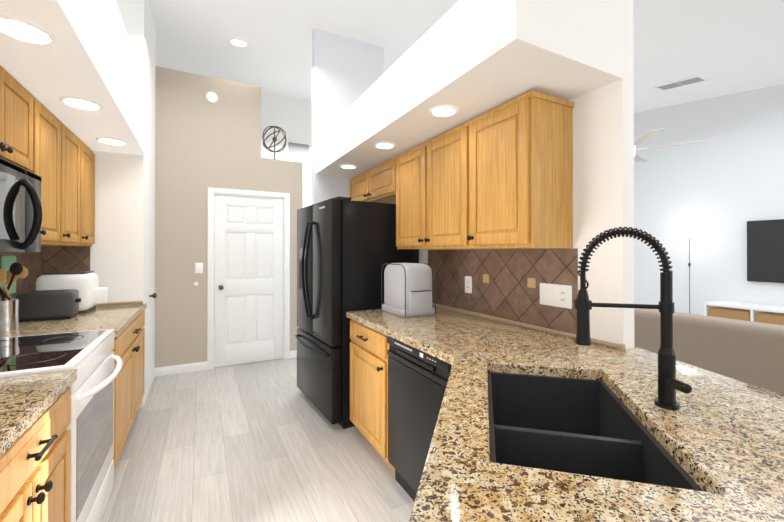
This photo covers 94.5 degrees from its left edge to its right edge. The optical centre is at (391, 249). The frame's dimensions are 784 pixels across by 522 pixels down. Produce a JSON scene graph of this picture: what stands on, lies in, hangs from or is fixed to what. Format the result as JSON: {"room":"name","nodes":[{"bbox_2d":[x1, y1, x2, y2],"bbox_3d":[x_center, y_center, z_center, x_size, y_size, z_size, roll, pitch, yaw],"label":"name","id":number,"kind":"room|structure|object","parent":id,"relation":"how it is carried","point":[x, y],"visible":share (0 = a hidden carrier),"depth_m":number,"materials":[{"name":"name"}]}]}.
{"room":"kitchen","nodes":[
{"label":"kitchen","id":0,"kind":"room"},
{"bbox_2d":[0,0,146,155],"bbox_3d":[-1.221,-1.110,0.674,0.690,0.560,5.270,0,0,-28],"label":"soffit","id":1,"kind":"structure","parent":0,"point":[89,54],"depth_m":1.81,"materials":[{"name":"white paint"}]},
{"bbox_2d":[0,13,57,44],"bbox_3d":[-1.385,-0.820,1.360,0.194,0.011,0.194,0,0,-28],"label":"recessed light","id":2,"kind":"object","parent":1,"relation":"in","point":[21,29],"visible":1,"depth_m":1.35,"materials":[{"name":"white"}]},
{"bbox_2d":[58,96,103,110],"bbox_3d":[-1.739,-0.817,2.033,0.194,0.011,0.194,0,0,-28],"label":"recessed light","id":3,"kind":"object","parent":1,"relation":"in","point":[81,103],"visible":0.98,"depth_m":2.01,"materials":[{"name":"white"}]},
{"bbox_2d":[96,137,127,144],"bbox_3d":[-2.103,-0.814,2.723,0.194,0.011,0.194,0,0,-28],"label":"recessed light","id":4,"kind":"object","parent":1,"relation":"in","point":[111,141],"visible":0.96,"depth_m":2.71,"materials":[{"name":"white plastic"}]},
{"bbox_2d":[155,66,302,367],"bbox_3d":[-2.009,-0.310,4.589,1.607,3.380,0.620,0,0,-28],"label":"wall","id":5,"kind":"structure","parent":0,"point":[202,144],"depth_m":4.12,"materials":[{"name":"beige paint"}]},
{"bbox_2d":[154,361,206,376],"bbox_3d":[-2.347,1.330,4.046,0.510,0.095,0.013,0,0,-28],"label":"baseboard","id":6,"kind":"structure","parent":5,"relation":"attached to","point":[178,369],"depth_m":4.03,"materials":[{"name":"white wood"}]},
{"bbox_2d":[195,263,202,272],"bbox_3d":[-2.197,0.207,4.132,0.075,0.120,0.008,0,0,-28],"label":"switch plate","id":7,"kind":"object","parent":5,"relation":"attached to","point":[198,267],"visible":1,"depth_m":4.13,"materials":[{"name":"white plastic"}]},
{"bbox_2d":[205,91,217,103],"bbox_3d":[-2.080,-1.762,4.188,0.136,0.136,0.036,0,0,-28],"label":"smoke detector","id":8,"kind":"object","parent":5,"relation":"attached to","point":[211,97],"visible":0.92,"depth_m":4.17,"materials":[{"name":"white plastic"}]},
{"bbox_2d":[214,195,282,366],"bbox_3d":[-1.713,0.363,4.392,0.780,2.015,0.107,0,0,-28],"label":"door","id":9,"kind":"structure","parent":5,"relation":"attached to","point":[248,325],"depth_m":4.40,"materials":[{"name":"white wood"}]},
{"bbox_2d":[207,187,289,369],"bbox_3d":[-1.734,0.332,4.433,0.930,2.095,0.126,0,0,-28],"label":"door frame","id":10,"kind":"structure","parent":5,"relation":"attached to","point":[213,192],"depth_m":4.33,"materials":[{"name":"white wood"}]},
{"bbox_2d":[262,126,286,158],"bbox_3d":[-1.551,-1.381,4.790,0.325,0.501,0.345,0,0,-28],"label":"decor","id":11,"kind":"object","parent":5,"relation":"on","point":[274,138],"visible":0.96,"depth_m":4.75,"materials":[{"name":"grey metal"}]},
{"bbox_2d":[101,358,413,521],"bbox_3d":[0.878,1.400,2.631,13.200,0.060,12.200,0,0,-28],"label":"floor","id":12,"kind":"structure","parent":0,"point":[264,441],"depth_m":2.35,"materials":[{"name":"beige wood"}]},
{"bbox_2d":[0,387,70,521],"bbox_3d":[-1.335,0.927,0.881,0.686,0.870,0.761,0,0,-28],"label":"base cabinet","id":13,"kind":"object","parent":12,"relation":"on","point":[35,471],"depth_m":1.09,"materials":[{"name":"brown wood"}]},
{"bbox_2d":[0,329,122,521],"bbox_3d":[-1.651,0.850,1.579,0.750,1.030,0.760,0,0,-28],"label":"range","id":14,"kind":"object","parent":12,"relation":"on","point":[90,356],"visible":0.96,"depth_m":1.62,"materials":[{"name":"white metal"}]},
{"bbox_2d":[90,0,155,408],"bbox_3d":[-2.664,-0.776,3.393,0.670,4.300,0.890,0,0,-28],"label":"wall block","id":15,"kind":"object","parent":12,"relation":"on","point":[122,257],"visible":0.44,"depth_m":3.12,"materials":[{"name":"white paint"}]},
{"bbox_2d":[112,310,144,466],"bbox_3d":[-2.159,0.934,2.445,0.686,0.870,1.239,0,0,-28],"label":"base cabinet","id":16,"kind":"object","parent":12,"relation":"on","point":[129,385],"depth_m":2.44,"materials":[{"name":"brown wood"}]},
{"bbox_2d":[0,303,146,456],"bbox_3d":[-1.798,0.476,1.769,0.694,0.040,2.780,0,0,-28],"label":"countertop","id":17,"kind":"structure","parent":16,"relation":"on","point":[27,401],"depth_m":1.27,"materials":[{"name":"stone"}]},
{"bbox_2d":[0,262,27,331],"bbox_3d":[-2.216,0.264,2.070,0.188,0.384,0.159,0,0,-28],"label":"utensil crock","id":18,"kind":"object","parent":17,"relation":"on","point":[9,313],"visible":1,"depth_m":2.06,"materials":[{"name":"silver metal"}]},
{"bbox_2d":[16,289,80,321],"bbox_3d":[-2.268,0.365,2.415,0.305,0.186,0.170,0,0,-28],"label":"toaster","id":19,"kind":"object","parent":17,"relation":"on","point":[41,305],"visible":0.94,"depth_m":2.35,"materials":[{"name":"grey metal"}]},
{"bbox_2d":[36,271,107,313],"bbox_3d":[-2.360,0.312,2.706,0.375,0.295,0.320,0,0,-28],"label":"toaster","id":20,"kind":"object","parent":17,"relation":"on","point":[92,293],"visible":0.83,"depth_m":2.60,"materials":[{"name":"white plastic"}]},
{"bbox_2d":[295,196,418,428],"bbox_3d":[-0.373,0.485,3.278,0.878,1.773,0.904,0,0,-31],"label":"fridge","id":21,"kind":"object","parent":12,"relation":"on","point":[347,249],"visible":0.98,"depth_m":2.86,"materials":[{"name":"black metal"}]},
{"bbox_2d":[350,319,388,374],"bbox_3d":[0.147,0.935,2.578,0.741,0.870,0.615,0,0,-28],"label":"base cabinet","id":22,"kind":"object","parent":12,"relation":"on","point":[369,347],"depth_m":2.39,"materials":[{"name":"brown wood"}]},
{"bbox_2d":[350,367,394,470],"bbox_3d":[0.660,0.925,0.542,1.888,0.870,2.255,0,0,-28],"label":"base cabinet","id":23,"kind":"object","parent":12,"relation":"on","point":[368,389],"depth_m":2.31,"materials":[{"name":"brown wood"}]},
{"bbox_2d":[346,306,783,521],"bbox_3d":[0.378,0.472,1.069,1.964,0.040,3.546,0,0,-28],"label":"countertop","id":24,"kind":"structure","parent":23,"relation":"on","point":[719,438],"depth_m":0.87,"materials":[{"name":"stone"}]},
{"bbox_2d":[381,263,435,316],"bbox_3d":[0.117,0.279,2.644,0.256,0.360,0.386,0,0,-28],"label":"cover","id":25,"kind":"object","parent":24,"relation":"on","point":[408,290],"visible":1,"depth_m":2.50,"materials":[{"name":"fabric"}]},
{"bbox_2d":[487,371,702,490],"bbox_3d":[0.502,0.606,1.071,0.440,0.226,0.740,0,0,14],"label":"sink","id":26,"kind":"object","parent":24,"relation":"in","point":[589,427],"visible":0.56,"depth_m":1.07,"materials":[{"name":"black stone"}]},
{"bbox_2d":[574,227,691,409],"bbox_3d":[0.707,0.191,1.051,0.217,0.521,0.259,0,0,-28],"label":"faucet","id":27,"kind":"object","parent":24,"relation":"on","point":[669,384],"visible":1,"depth_m":1.05,"materials":[{"name":"black metal"}]},
{"bbox_2d":[387,336,451,501],"bbox_3d":[0.376,0.932,2.009,0.606,0.862,0.597,0,0,-28],"label":"dishwasher","id":28,"kind":"object","parent":12,"relation":"on","point":[417,382],"visible":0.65,"depth_m":1.89,"materials":[{"name":"black metal"}]},
{"bbox_2d":[677,226,696,313],"bbox_3d":[4.203,0.378,5.143,0.180,1.410,0.200,0,0,-28],"label":"lamp","id":29,"kind":"object","parent":12,"relation":"on","point":[689,232],"visible":0.9,"depth_m":5.12,"materials":[{"name":"white"}]},
{"bbox_2d":[634,308,783,394],"bbox_3d":[2.802,0.906,1.866,0.990,0.920,3.250,0,0,-28],"label":"sofa","id":30,"kind":"object","parent":12,"relation":"on","point":[750,352],"visible":0.19,"depth_m":2.24,"materials":[{"name":"fabric"}]},
{"bbox_2d":[704,300,783,321],"bbox_3d":[4.964,1.024,3.399,0.425,0.700,3.150,0,0,-28],"label":"tv console","id":31,"kind":"object","parent":12,"relation":"on","point":[753,308],"visible":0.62,"depth_m":4.41,"materials":[{"name":"white wood"}]},
{"bbox_2d":[709,307,750,320],"bbox_3d":[4.330,0.889,4.582,0.365,0.279,0.397,0,0,-28],"label":"basket","id":32,"kind":"object","parent":31,"relation":"in","point":[733,313],"visible":0.35,"depth_m":4.50,"materials":[{"name":"brown wicker"}]},
{"bbox_2d":[756,312,783,324],"bbox_3d":[4.539,0.887,4.187,0.365,0.279,0.397,0,0,-28],"label":"basket","id":33,"kind":"object","parent":31,"relation":"in","point":[771,318],"visible":0.33,"depth_m":4.18,"materials":[{"name":"brown wicker"}]},
{"bbox_2d":[261,93,311,207],"bbox_3d":[-1.199,-0.910,6.589,13.200,4.600,0.120,0,0,-28],"label":"wall","id":34,"kind":"structure","parent":0,"point":[292,118],"depth_m":6.23,"materials":[{"name":"white paint"}]},
{"bbox_2d":[286,140,310,156],"bbox_3d":[-1.619,-1.752,6.295,0.420,0.240,0.016,0,0,-28],"label":"air vent","id":35,"kind":"object","parent":34,"relation":"in","point":[298,148],"visible":0.98,"depth_m":6.29,"materials":[{"name":"white metal"}]},
{"bbox_2d":[312,28,383,204],"bbox_3d":[-0.466,-0.724,3.923,0.785,4.200,0.120,0,0,-28],"label":"wall","id":36,"kind":"structure","parent":0,"point":[347,72],"depth_m":3.79,"materials":[{"name":"white paint"}]},
{"bbox_2d":[148,0,783,112],"bbox_3d":[0.878,-2.097,2.648,13.200,1.686,12.200,0,0,-28],"label":"ceiling","id":37,"kind":"structure","parent":0,"point":[725,47],"depth_m":3.74,"materials":[{"name":"white paint"}]},
{"bbox_2d":[230,38,247,46],"bbox_3d":[-1.752,-2.366,4.147,0.194,0.033,0.192,0,0,-28],"label":"recessed light","id":38,"kind":"object","parent":37,"relation":"in","point":[239,42],"visible":1,"depth_m":4.13,"materials":[{"name":"white plastic"}]},
{"bbox_2d":[634,128,708,161],"bbox_3d":[2.542,-1.491,4.016,1.366,1.203,1.329,0,0,-28],"label":"ceiling fan","id":39,"kind":"object","parent":37,"relation":"hanging from","point":[642,139],"visible":0.25,"depth_m":3.68,"materials":[{"name":"white"}]},
{"bbox_2d":[654,75,708,90],"bbox_3d":[3.612,-2.083,4.540,0.220,0.076,0.497,0,0,-28],"label":"ceiling vent","id":40,"kind":"object","parent":37,"relation":"in","point":[683,82],"visible":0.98,"depth_m":4.51,"materials":[{"name":"white metal"}]},
{"bbox_2d":[316,0,633,176],"bbox_3d":[0.181,-0.955,2.700,0.760,0.350,2.650,0,0,-28],"label":"soffit beam","id":41,"kind":"structure","parent":0,"point":[471,59],"depth_m":1.69,"materials":[{"name":"white paint"}]},
{"bbox_2d":[340,164,356,168],"bbox_3d":[-0.403,-0.770,3.357,0.164,0.011,0.164,0,0,-28],"label":"recessed light","id":42,"kind":"object","parent":41,"relation":"attached to","point":[349,166],"visible":0.96,"depth_m":3.33,"materials":[{"name":"white"}]},
{"bbox_2d":[374,142,395,148],"bbox_3d":[-0.053,-0.774,2.694,0.164,0.011,0.164,0,0,-28],"label":"recessed light","id":43,"kind":"object","parent":41,"relation":"attached to","point":[384,145],"visible":1,"depth_m":2.67,"materials":[{"name":"white"}]},
{"bbox_2d":[429,105,458,116],"bbox_3d":[0.291,-0.777,2.039,0.164,0.011,0.164,0,0,-28],"label":"recessed light","id":44,"kind":"object","parent":41,"relation":"attached to","point":[443,110],"visible":0.98,"depth_m":2.01,"materials":[{"name":"white plastic"}]},
{"bbox_2d":[419,78,633,349],"bbox_3d":[0.478,0.296,2.849,0.090,2.150,2.650,0,0,-28],"label":"wall","id":45,"kind":"structure","parent":0,"point":[603,158],"depth_m":1.73,"materials":[{"name":"white paint"}]},
{"bbox_2d":[350,171,365,201],"bbox_3d":[-0.180,-0.604,3.662,0.318,0.298,0.577,0,0,-28],"label":"upper cabinet","id":46,"kind":"object","parent":45,"relation":"attached to","point":[357,183],"depth_m":3.61,"materials":[{"name":"brown wood"}]},
{"bbox_2d":[366,158,393,203],"bbox_3d":[0.030,-0.606,3.263,0.318,0.298,0.576,0,0,-28],"label":"upper cabinet","id":47,"kind":"object","parent":45,"relation":"attached to","point":[380,178],"depth_m":3.20,"materials":[{"name":"brown wood"}]},
{"bbox_2d":[394,126,457,248],"bbox_3d":[0.392,-0.382,2.574,0.318,0.754,0.974,0,0,-28],"label":"upper cabinet","id":48,"kind":"object","parent":45,"relation":"attached to","point":[426,174],"depth_m":2.50,"materials":[{"name":"brown wood"}]},
{"bbox_2d":[458,90,573,248],"bbox_3d":[0.675,-0.384,2.037,0.318,0.754,0.521,0,0,-28],"label":"upper cabinet","id":49,"kind":"object","parent":45,"relation":"attached to","point":[500,177],"depth_m":1.85,"materials":[{"name":"brown wood"}]},
{"bbox_2d":[428,249,624,349],"bbox_3d":[0.665,0.227,2.365,0.030,0.462,1.642,0,0,-28],"label":"backsplash","id":50,"kind":"structure","parent":45,"relation":"attached to","point":[506,285],"depth_m":2.25,"materials":[{"name":"brown tile"},{"name":"granite"}]},
{"bbox_2d":[465,276,471,292],"bbox_3d":[0.546,0.250,2.597,0.008,0.120,0.075,0,0,-28],"label":"electrical outlet","id":51,"kind":"object","parent":50,"relation":"attached to","point":[468,284],"visible":1,"depth_m":2.59,"materials":[{"name":"white plastic"}]},
{"bbox_2d":[540,283,571,308],"bbox_3d":[0.881,0.247,1.960,0.008,0.120,0.200,0,0,-28],"label":"electrical outlet","id":52,"kind":"object","parent":50,"relation":"attached to","point":[556,295],"visible":1,"depth_m":1.95,"materials":[{"name":"white plastic"}]},
{"bbox_2d":[619,0,632,7],"bbox_3d":[0.775,-1.885,1.576,0.760,1.500,0.100,0,0,-28],"label":"wall","id":53,"kind":"structure","parent":0,"point":[629,3],"depth_m":1.69,"materials":[{"name":"white paint"}]},
{"bbox_2d":[634,83,783,314],"bbox_3d":[5.016,-0.923,3.928,0.120,4.600,10.620,0,0,-28],"label":"wall","id":54,"kind":"structure","parent":0,"point":[722,186],"depth_m":5.00,"materials":[{"name":"white paint"}]},
{"bbox_2d":[747,219,783,282],"bbox_3d":[4.870,0.014,4.019,0.046,0.765,1.394,0,0,-28],"label":"tv","id":55,"kind":"object","parent":54,"relation":"attached to","point":[765,250],"visible":1,"depth_m":4.47,"materials":[{"name":"black plastic"}]},
{"bbox_3d":[-1.183,-0.795,-0.269,0.120,4.300,8.970,0,0,-28],"label":"wall","id":56,"kind":"structure","parent":0,"visible":0},
{"bbox_2d":[0,65,39,175],"bbox_3d":[-1.846,-0.608,1.484,0.338,0.432,0.760,0,0,-28],"label":"upper cabinet","id":57,"kind":"object","parent":56,"relation":"attached to","point":[19,109],"depth_m":1.74,"materials":[{"name":"brown wood"}]},
{"bbox_2d":[0,158,42,252],"bbox_3d":[-1.802,-0.188,1.505,0.437,0.405,0.758,0,0,-28],"label":"microwave","id":58,"kind":"object","parent":57,"relation":"attached to","point":[21,214],"visible":1,"depth_m":1.68,"materials":[{"name":"silver"}]},
{"bbox_2d":[40,102,67,245],"bbox_3d":[-2.136,-0.427,2.034,0.338,0.788,0.481,0,0,-28],"label":"upper cabinet","id":59,"kind":"object","parent":56,"relation":"attached to","point":[53,151],"depth_m":2.16,"materials":[{"name":"brown wood"}]},
{"bbox_2d":[0,246,142,305],"bbox_3d":[-1.811,0.210,1.764,0.668,0.489,2.780,0,0,-28],"label":"backsplash","id":60,"kind":"structure","parent":56,"relation":"attached to","point":[46,259],"depth_m":2.86,"materials":[{"name":"brown tile"}]},
{"bbox_2d":[0,256,15,293],"bbox_3d":[-2.445,0.163,2.300,0.025,0.250,0.220,0,0,-28],"label":"oven mitt","id":61,"kind":"object","parent":60,"relation":"hanging from","point":[7,262],"visible":0.48,"depth_m":2.30,"materials":[{"name":"green fabric"}]},
{"bbox_2d":[68,128,87,245],"bbox_3d":[-2.313,-0.425,2.370,0.338,0.788,0.547,0,0,-28],"label":"upper cabinet","id":62,"kind":"object","parent":56,"relation":"attached to","point":[77,149],"depth_m":2.57,"materials":[{"name":"brown wood"}]},
{"bbox_2d":[88,147,94,245],"bbox_3d":[-2.490,-0.424,2.706,0.338,0.788,0.481,0,0,-28],"label":"upper cabinet","id":63,"kind":"object","parent":56,"relation":"attached to","point":[91,156],"depth_m":2.90,"materials":[{"name":"brown wood"}]}
]}

